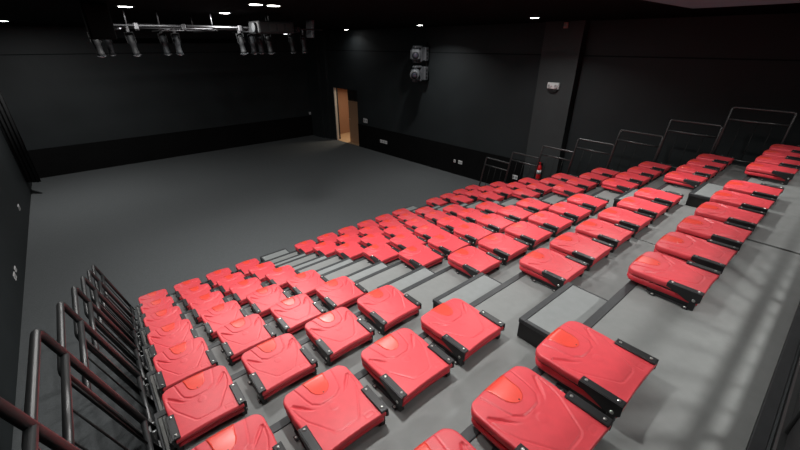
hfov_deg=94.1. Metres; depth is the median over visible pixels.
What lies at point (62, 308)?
handrail
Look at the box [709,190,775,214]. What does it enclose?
seat
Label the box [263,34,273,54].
lantern
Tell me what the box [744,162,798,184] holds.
seat
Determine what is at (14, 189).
wall
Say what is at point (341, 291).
seat
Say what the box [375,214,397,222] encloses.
seat
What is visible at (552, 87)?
emergency light
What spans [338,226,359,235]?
seat
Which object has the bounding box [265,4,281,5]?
recessed light
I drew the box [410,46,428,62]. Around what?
head
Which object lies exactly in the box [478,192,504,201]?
seat
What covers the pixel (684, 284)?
seat
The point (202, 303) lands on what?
seat
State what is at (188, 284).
seat
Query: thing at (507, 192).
seat
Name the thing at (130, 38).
lantern
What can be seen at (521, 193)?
seat
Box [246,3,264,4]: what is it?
recessed light
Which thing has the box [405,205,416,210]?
step
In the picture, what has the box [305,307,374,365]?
seat
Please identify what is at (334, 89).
trim
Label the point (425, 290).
tier
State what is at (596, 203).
seat
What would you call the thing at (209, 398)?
seat
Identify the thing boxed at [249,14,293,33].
projector
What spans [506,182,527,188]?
seat
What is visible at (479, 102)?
wall
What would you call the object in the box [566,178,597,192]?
seat
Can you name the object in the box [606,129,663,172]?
handrail
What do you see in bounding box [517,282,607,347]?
step
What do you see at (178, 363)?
seat
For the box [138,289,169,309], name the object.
seat
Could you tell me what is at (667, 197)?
seat
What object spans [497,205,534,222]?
seat
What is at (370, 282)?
tier
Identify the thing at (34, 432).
handrail
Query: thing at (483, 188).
seat
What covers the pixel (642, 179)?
seat
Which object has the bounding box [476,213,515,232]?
seat
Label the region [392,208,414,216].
seat
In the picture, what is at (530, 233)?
seat
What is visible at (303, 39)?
lantern
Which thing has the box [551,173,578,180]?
seat
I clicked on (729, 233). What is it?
seat
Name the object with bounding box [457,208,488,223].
seat
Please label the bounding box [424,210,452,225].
seat
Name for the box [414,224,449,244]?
seat
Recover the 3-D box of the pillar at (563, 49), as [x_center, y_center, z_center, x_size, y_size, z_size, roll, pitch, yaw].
[3.958,-2.779,9.778,0.260,4.519,0.940,-23,34,-39]
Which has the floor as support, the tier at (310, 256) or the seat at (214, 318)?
the tier at (310, 256)
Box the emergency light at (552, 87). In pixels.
[547,82,559,92]
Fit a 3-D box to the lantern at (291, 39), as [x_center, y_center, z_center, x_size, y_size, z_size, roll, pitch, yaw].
[-2.302,-3.901,7.903,0.148,0.465,0.118,-20,33,-35]
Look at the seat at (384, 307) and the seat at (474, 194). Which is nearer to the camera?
the seat at (384, 307)
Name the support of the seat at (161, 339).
on the tier at (354, 266)
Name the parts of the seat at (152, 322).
arm, number plate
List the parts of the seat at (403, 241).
arm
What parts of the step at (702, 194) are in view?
edge trim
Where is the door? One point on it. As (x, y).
(352, 94)
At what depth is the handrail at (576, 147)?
8.16 m
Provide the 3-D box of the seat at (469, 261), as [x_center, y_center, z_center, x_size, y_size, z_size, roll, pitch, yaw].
[0.768,0.389,3.923,0.428,0.137,0.443,-20,33,-35]
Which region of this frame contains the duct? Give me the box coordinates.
[646,0,799,8]
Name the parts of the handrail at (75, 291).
rail, rail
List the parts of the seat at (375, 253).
number plate, arm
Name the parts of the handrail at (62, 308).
rail, rail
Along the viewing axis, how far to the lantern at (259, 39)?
7.36 m
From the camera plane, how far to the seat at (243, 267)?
6.73 m
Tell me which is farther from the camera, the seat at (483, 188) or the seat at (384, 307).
the seat at (483, 188)
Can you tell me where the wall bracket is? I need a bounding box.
[425,42,429,83]
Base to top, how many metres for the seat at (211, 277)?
0.132 m
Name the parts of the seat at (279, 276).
number plate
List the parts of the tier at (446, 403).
deck panel, deck panel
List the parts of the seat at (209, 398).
arm, number plate, arm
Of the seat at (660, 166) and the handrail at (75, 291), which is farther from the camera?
the seat at (660, 166)
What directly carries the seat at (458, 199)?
on the tier at (310, 256)
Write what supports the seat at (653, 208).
on the tier at (446, 403)
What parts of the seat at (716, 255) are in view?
number plate, arm, arm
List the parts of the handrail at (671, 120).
rail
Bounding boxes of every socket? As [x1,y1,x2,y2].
[142,378,148,392]
[148,422,156,441]
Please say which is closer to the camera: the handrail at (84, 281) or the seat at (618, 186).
the handrail at (84, 281)
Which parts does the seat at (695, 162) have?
arm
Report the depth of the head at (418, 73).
12.07 m
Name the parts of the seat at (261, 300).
arm, number plate, arm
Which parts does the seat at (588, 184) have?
arm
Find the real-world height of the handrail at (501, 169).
0.947 m
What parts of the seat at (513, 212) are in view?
arm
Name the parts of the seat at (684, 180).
backrest, arm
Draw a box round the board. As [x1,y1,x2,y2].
[306,19,313,37]
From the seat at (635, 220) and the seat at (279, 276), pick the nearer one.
the seat at (635, 220)
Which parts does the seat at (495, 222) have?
arm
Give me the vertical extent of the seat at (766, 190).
0.137 m
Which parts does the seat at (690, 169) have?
backrest, arm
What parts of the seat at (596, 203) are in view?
arm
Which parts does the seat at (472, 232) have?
arm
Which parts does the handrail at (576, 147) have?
rail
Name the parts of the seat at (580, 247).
number plate, arm, arm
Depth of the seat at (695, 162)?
5.84 m
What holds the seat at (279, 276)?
on the tier at (330, 260)
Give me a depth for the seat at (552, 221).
4.72 m
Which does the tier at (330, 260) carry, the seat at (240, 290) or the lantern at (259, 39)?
the seat at (240, 290)
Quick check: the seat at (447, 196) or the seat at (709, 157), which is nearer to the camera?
the seat at (709, 157)
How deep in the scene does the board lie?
7.95 m
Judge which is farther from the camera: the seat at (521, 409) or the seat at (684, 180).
the seat at (684, 180)
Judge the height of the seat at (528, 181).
0.132 m
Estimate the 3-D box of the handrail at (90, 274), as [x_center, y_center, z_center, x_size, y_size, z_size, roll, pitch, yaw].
[-3.487,1.077,4.591,0.286,0.994,0.820,-20,33,-35]
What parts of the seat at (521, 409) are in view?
number plate, arm, arm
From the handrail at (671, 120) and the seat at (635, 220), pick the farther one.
the handrail at (671, 120)
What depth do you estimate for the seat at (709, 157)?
6.11 m
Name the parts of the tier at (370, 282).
edge plate, deck panel, deck panel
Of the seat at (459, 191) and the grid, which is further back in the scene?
the seat at (459, 191)
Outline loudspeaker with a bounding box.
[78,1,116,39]
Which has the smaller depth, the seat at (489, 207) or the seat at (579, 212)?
the seat at (579, 212)
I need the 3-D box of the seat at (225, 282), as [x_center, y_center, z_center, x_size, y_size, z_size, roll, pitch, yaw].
[-2.587,0.911,5.764,0.428,0.132,0.443,-20,33,-35]
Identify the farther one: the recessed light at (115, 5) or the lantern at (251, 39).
the lantern at (251, 39)
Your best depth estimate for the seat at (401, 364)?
2.20 m
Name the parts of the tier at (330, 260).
deck panel, deck panel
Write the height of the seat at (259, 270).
0.132 m
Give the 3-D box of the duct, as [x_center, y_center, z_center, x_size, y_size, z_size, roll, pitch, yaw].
[2.062,-1.303,1.826,3.020,0.179,1.810,-20,33,-35]
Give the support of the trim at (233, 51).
attached to the wall at (74, 98)
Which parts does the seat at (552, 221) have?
number plate, arm, arm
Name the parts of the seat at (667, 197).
backrest, arm, arm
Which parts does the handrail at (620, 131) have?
rail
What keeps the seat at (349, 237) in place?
on the tier at (310, 256)
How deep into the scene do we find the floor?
9.53 m
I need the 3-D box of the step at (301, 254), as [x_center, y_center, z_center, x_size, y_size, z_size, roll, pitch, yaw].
[-1.960,0.744,6.804,0.660,0.158,0.363,-20,33,-35]
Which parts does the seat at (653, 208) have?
number plate, arm, arm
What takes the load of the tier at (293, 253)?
on the floor
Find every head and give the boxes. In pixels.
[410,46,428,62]
[410,65,427,81]
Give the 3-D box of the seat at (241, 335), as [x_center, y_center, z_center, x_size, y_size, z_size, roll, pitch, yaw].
[-1.404,1.010,3.378,0.428,0.137,0.443,-20,33,-35]
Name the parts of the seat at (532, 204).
arm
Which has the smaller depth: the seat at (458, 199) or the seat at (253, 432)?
the seat at (253, 432)
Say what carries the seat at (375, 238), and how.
on the tier at (330, 260)
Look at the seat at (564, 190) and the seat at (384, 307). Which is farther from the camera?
the seat at (564, 190)
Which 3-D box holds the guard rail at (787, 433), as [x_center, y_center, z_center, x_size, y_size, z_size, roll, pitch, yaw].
[3.225,-0.165,2.536,8.320,1.144,0.065,-20,33,-35]
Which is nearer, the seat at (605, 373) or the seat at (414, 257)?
the seat at (605, 373)
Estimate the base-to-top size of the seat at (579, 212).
0.137 m
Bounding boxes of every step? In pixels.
[260,248,288,261]
[273,253,306,265]
[292,255,327,269]
[315,257,352,274]
[346,261,387,281]
[377,266,433,290]
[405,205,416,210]
[433,272,501,307]
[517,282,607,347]
[557,193,578,202]
[612,188,638,206]
[685,182,723,207]
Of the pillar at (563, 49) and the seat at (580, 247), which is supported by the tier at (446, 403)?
the seat at (580, 247)
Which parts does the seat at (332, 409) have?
arm, number plate, arm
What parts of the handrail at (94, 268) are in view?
rail, rail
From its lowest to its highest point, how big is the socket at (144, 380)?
0.090 m
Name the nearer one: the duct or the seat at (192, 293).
the duct
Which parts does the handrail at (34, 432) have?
rail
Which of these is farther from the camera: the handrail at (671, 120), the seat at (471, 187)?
the seat at (471, 187)
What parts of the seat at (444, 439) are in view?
number plate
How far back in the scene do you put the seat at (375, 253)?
5.25 m
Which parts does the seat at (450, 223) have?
arm, backrest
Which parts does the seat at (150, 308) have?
number plate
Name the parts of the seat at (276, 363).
arm, number plate, arm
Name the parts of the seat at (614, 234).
number plate, arm, arm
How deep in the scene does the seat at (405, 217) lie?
7.86 m
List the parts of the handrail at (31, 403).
rail, rail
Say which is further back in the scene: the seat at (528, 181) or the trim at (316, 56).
the trim at (316, 56)
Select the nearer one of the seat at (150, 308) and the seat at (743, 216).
the seat at (743, 216)
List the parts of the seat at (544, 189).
backrest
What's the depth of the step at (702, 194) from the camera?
4.62 m
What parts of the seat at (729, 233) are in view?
number plate, arm, arm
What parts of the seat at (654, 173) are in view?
backrest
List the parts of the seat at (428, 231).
arm, backrest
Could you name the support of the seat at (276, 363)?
on the tier at (425, 290)
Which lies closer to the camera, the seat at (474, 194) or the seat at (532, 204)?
the seat at (532, 204)
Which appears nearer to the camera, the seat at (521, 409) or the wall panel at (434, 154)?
the seat at (521, 409)
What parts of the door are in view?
transom panel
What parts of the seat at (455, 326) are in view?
number plate, arm, arm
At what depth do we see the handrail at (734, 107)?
6.01 m
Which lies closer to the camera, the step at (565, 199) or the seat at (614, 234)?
the seat at (614, 234)
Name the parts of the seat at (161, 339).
arm, number plate, arm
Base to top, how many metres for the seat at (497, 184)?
0.132 m
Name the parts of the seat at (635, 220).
number plate, arm, arm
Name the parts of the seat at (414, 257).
number plate, arm, arm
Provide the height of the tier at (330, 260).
0.970 m
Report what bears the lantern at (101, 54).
hanging from the grid
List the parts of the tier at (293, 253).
deck panel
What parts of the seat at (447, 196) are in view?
backrest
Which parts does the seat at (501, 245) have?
number plate, arm, arm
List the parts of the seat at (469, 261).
number plate, arm, arm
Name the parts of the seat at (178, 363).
arm, number plate, arm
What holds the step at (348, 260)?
on the tier at (330, 260)
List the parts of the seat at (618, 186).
backrest, arm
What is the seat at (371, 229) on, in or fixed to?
on the tier at (310, 256)
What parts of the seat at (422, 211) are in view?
backrest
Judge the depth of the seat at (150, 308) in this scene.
5.18 m
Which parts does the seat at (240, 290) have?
arm, number plate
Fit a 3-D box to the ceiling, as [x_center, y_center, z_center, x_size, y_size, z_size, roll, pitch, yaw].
[-1.562,-4.151,7.214,12.700,0.200,19.300,-20,33,-35]
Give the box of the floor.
[12,132,799,449]
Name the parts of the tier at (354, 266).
edge plate, deck panel, deck panel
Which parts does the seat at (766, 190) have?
number plate, arm, arm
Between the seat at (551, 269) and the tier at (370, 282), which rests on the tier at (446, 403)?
the seat at (551, 269)
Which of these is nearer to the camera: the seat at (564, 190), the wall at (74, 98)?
the seat at (564, 190)
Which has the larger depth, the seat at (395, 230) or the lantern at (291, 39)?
the lantern at (291, 39)
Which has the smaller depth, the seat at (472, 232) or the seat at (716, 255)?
the seat at (716, 255)
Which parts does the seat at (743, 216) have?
number plate, arm, arm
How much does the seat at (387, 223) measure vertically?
0.132 m
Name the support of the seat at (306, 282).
on the tier at (354, 266)
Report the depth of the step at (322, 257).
6.16 m
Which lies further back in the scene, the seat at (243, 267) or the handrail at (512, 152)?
the handrail at (512, 152)
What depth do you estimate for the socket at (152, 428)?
2.29 m
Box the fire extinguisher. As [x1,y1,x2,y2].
[535,162,542,179]
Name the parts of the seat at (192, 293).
arm, number plate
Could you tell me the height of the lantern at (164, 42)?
0.465 m
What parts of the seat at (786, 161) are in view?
backrest, arm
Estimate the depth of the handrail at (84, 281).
3.85 m
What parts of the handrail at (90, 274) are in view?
rail, rail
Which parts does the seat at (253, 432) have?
number plate, arm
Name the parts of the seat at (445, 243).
number plate, arm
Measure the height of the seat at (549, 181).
0.137 m
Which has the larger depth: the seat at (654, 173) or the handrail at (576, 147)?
the handrail at (576, 147)
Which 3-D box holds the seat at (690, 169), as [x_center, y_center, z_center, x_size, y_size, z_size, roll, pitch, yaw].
[4.445,-0.788,5.602,0.428,0.137,0.443,-20,33,-35]
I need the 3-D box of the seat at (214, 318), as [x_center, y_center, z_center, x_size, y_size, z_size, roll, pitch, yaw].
[-1.926,1.023,4.077,0.428,0.137,0.443,-20,33,-35]
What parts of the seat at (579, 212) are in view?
backrest, arm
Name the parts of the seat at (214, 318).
arm, number plate, arm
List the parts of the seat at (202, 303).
arm, number plate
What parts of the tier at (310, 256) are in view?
deck panel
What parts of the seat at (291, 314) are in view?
arm, number plate, arm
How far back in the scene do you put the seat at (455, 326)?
2.49 m
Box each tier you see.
[135,205,428,314]
[137,201,473,328]
[139,196,513,345]
[142,192,552,371]
[146,184,603,411]
[153,170,671,449]
[269,164,747,449]
[460,169,799,449]
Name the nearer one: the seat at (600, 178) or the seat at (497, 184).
the seat at (600, 178)
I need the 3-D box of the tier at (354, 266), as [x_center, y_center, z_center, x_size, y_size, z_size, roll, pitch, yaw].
[0.818,0.773,6.190,8.320,1.289,0.812,-20,33,-35]
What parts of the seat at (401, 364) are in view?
number plate, arm, arm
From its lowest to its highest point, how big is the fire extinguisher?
0.490 m
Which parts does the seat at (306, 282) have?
arm, number plate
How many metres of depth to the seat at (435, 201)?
9.44 m
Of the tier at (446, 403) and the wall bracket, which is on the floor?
the tier at (446, 403)
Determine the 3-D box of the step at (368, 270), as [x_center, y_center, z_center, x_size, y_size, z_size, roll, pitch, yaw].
[-0.395,0.704,4.707,0.660,0.158,0.363,-20,33,-35]
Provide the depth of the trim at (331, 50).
8.14 m
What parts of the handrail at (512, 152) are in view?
rail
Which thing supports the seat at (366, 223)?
on the tier at (293, 253)
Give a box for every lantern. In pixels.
[87,32,106,57]
[103,40,116,55]
[124,26,141,56]
[157,27,171,55]
[170,27,183,55]
[236,29,248,54]
[247,29,256,54]
[255,34,264,53]
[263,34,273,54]
[288,34,295,52]
[300,30,307,52]
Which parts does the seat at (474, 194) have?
backrest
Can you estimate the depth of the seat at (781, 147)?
5.46 m
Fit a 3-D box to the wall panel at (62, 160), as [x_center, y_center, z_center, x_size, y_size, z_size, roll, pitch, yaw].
[-8.186,-3.394,15.108,10.360,0.939,0.030,-20,33,-35]
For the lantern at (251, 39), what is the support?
hanging from the grid
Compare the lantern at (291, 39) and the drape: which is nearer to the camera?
the lantern at (291, 39)
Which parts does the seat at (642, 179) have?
backrest, arm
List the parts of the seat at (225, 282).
arm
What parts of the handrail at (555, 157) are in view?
rail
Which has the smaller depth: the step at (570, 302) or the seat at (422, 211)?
the step at (570, 302)
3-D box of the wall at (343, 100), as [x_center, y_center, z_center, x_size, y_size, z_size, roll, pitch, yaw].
[-1.841,-5.326,16.896,1.400,2.839,3.250,-23,34,-39]
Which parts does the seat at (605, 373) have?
number plate, arm, arm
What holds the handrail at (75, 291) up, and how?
attached to the tier at (354, 266)
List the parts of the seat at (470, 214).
arm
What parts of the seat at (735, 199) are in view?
number plate, arm, arm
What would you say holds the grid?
hanging from the ceiling
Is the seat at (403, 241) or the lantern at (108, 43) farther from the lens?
the lantern at (108, 43)
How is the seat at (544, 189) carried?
on the tier at (354, 266)
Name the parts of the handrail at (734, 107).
rail, rail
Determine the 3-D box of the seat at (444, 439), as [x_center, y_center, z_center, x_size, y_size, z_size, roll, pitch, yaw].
[0.183,0.972,1.278,0.428,0.137,0.443,-20,33,-35]
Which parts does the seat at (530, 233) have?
number plate, arm, arm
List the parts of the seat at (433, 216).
backrest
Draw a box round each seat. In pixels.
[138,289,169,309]
[140,296,176,318]
[143,306,185,334]
[147,319,198,359]
[153,337,218,395]
[162,365,247,449]
[174,278,202,300]
[180,284,214,310]
[189,291,228,323]
[191,414,285,449]
[200,300,247,340]
[206,268,233,288]
[216,272,247,296]
[216,314,276,365]
[229,277,266,306]
[235,258,261,276]
[241,333,317,403]
[246,284,290,317]
[248,261,278,282]
[265,265,299,288]
[270,293,325,333]
[283,366,388,449]
[286,270,328,296]
[295,240,318,253]
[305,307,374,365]
[312,240,339,256]
[315,276,367,310]
[317,232,338,243]
[335,241,365,259]
[336,232,361,244]
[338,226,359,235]
[357,220,379,228]
[357,285,421,334]
[358,225,384,236]
[360,233,390,247]
[361,328,454,411]
[362,242,399,263]
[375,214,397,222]
[379,218,404,228]
[383,224,414,237]
[390,233,426,250]
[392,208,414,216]
[398,212,423,222]
[399,244,444,269]
[405,217,435,229]
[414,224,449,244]
[414,429,475,449]
[415,206,439,218]
[421,298,504,365]
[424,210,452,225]
[426,197,447,206]
[428,233,470,259]
[437,215,470,234]
[440,193,456,203]
[442,204,467,216]
[448,246,502,278]
[450,195,473,204]
[453,189,469,194]
[453,223,494,246]
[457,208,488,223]
[464,190,483,201]
[465,185,481,190]
[471,366,613,449]
[475,201,505,213]
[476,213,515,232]
[477,186,495,191]
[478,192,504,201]
[478,233,529,264]
[490,181,508,187]
[493,187,515,199]
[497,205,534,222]
[505,221,553,249]
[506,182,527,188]
[512,188,541,199]
[516,198,551,212]
[518,178,539,184]
[519,248,588,291]
[526,183,553,196]
[528,211,573,236]
[535,321,658,420]
[539,178,565,185]
[548,202,592,225]
[549,232,613,270]
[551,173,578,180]
[552,183,585,197]
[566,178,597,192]
[567,193,608,214]
[575,219,634,252]
[579,173,609,186]
[591,168,620,177]
[597,207,653,236]
[601,178,639,194]
[615,172,651,188]
[617,197,669,223]
[627,166,661,181]
[627,252,720,310]
[633,187,683,211]
[638,161,671,175]
[653,232,738,273]
[663,171,708,190]
[675,215,753,250]
[676,165,718,181]
[686,159,726,175]
[694,202,765,230]
[696,154,734,169]
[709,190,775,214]
[723,180,783,201]
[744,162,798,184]
[754,155,799,170]
[762,149,799,159]
[769,144,799,151]
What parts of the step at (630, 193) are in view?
edge trim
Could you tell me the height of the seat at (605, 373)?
0.137 m
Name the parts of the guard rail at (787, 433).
infill panel, post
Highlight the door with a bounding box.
[347,89,358,143]
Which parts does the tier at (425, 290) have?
edge plate, deck panel, deck panel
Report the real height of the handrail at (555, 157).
0.947 m
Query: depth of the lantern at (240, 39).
6.74 m
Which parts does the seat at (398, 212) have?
backrest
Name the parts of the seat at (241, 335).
arm, number plate, arm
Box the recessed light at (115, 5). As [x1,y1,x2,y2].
[115,5,134,6]
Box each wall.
[0,25,310,150]
[0,127,31,449]
[325,13,799,175]
[337,88,349,133]
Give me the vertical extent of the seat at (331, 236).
0.132 m
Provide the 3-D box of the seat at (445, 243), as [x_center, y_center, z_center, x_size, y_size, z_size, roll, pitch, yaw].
[0.629,0.260,4.910,0.428,0.137,0.443,-20,33,-35]
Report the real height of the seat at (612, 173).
0.137 m
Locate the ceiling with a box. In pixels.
[0,0,799,30]
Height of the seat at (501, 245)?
0.137 m
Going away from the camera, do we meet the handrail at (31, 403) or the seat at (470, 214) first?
the handrail at (31, 403)
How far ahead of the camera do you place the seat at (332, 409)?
1.92 m
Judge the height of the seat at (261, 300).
0.137 m
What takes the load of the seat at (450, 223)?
on the tier at (354, 266)
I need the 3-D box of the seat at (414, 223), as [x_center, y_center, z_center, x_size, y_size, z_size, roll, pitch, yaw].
[0.351,0.007,6.887,0.428,0.132,0.443,-20,33,-35]
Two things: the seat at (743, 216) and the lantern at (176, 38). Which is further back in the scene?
the lantern at (176, 38)
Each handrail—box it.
[0,397,79,449]
[21,329,156,449]
[56,302,162,449]
[71,286,155,410]
[80,276,148,374]
[87,270,142,352]
[91,265,141,339]
[479,157,509,185]
[504,152,538,182]
[533,145,572,178]
[566,138,613,175]
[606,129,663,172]
[654,119,722,168]
[712,106,797,163]
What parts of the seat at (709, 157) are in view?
backrest, arm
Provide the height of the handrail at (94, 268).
0.994 m
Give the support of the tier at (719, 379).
on the floor
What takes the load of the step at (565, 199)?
on the tier at (370, 282)
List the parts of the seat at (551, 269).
number plate, arm, arm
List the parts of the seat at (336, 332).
arm, number plate, arm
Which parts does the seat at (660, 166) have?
backrest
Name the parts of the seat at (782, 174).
backrest, arm, arm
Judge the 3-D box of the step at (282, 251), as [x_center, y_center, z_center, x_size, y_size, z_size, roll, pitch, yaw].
[-2.482,0.719,7.579,0.550,0.158,0.493,-20,33,-35]
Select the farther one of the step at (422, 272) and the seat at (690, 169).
the seat at (690, 169)
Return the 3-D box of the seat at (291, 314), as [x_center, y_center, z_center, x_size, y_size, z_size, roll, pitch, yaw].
[-1.021,0.869,3.667,0.428,0.137,0.443,-20,33,-35]
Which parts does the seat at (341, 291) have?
arm, number plate, arm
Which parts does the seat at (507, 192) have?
backrest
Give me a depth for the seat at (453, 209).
7.43 m
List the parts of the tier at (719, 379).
deck panel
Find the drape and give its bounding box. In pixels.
[0,90,40,182]
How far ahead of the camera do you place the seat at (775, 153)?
5.17 m
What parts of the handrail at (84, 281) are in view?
rail, rail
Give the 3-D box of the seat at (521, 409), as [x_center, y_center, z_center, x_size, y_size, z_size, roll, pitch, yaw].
[0.566,0.831,1.567,0.428,0.137,0.443,-20,33,-35]
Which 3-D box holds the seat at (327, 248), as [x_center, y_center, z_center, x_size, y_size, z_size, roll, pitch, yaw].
[-1.320,0.444,6.720,0.428,0.132,0.443,-20,33,-35]
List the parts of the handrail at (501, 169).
rail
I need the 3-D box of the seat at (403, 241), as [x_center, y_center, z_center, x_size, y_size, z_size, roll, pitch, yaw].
[0.107,0.274,5.609,0.428,0.137,0.443,-20,33,-35]
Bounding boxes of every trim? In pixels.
[1,51,281,54]
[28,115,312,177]
[303,31,332,138]
[331,50,799,60]
[333,88,338,139]
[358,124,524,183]
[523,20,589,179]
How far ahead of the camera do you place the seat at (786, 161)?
4.86 m
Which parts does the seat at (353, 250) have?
arm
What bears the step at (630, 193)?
on the tier at (425, 290)
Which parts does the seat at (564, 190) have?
backrest, arm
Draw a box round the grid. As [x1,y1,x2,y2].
[113,8,322,32]
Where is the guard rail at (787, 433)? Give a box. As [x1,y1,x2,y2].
[770,352,799,449]
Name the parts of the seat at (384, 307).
number plate, arm, arm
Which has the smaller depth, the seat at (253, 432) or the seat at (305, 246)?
the seat at (253, 432)
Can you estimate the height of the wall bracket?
1.250 m
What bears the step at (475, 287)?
on the tier at (425, 290)
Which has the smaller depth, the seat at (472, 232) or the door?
the seat at (472, 232)
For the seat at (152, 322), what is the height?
0.132 m
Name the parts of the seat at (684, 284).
number plate, arm, arm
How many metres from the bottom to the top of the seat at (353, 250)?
0.132 m

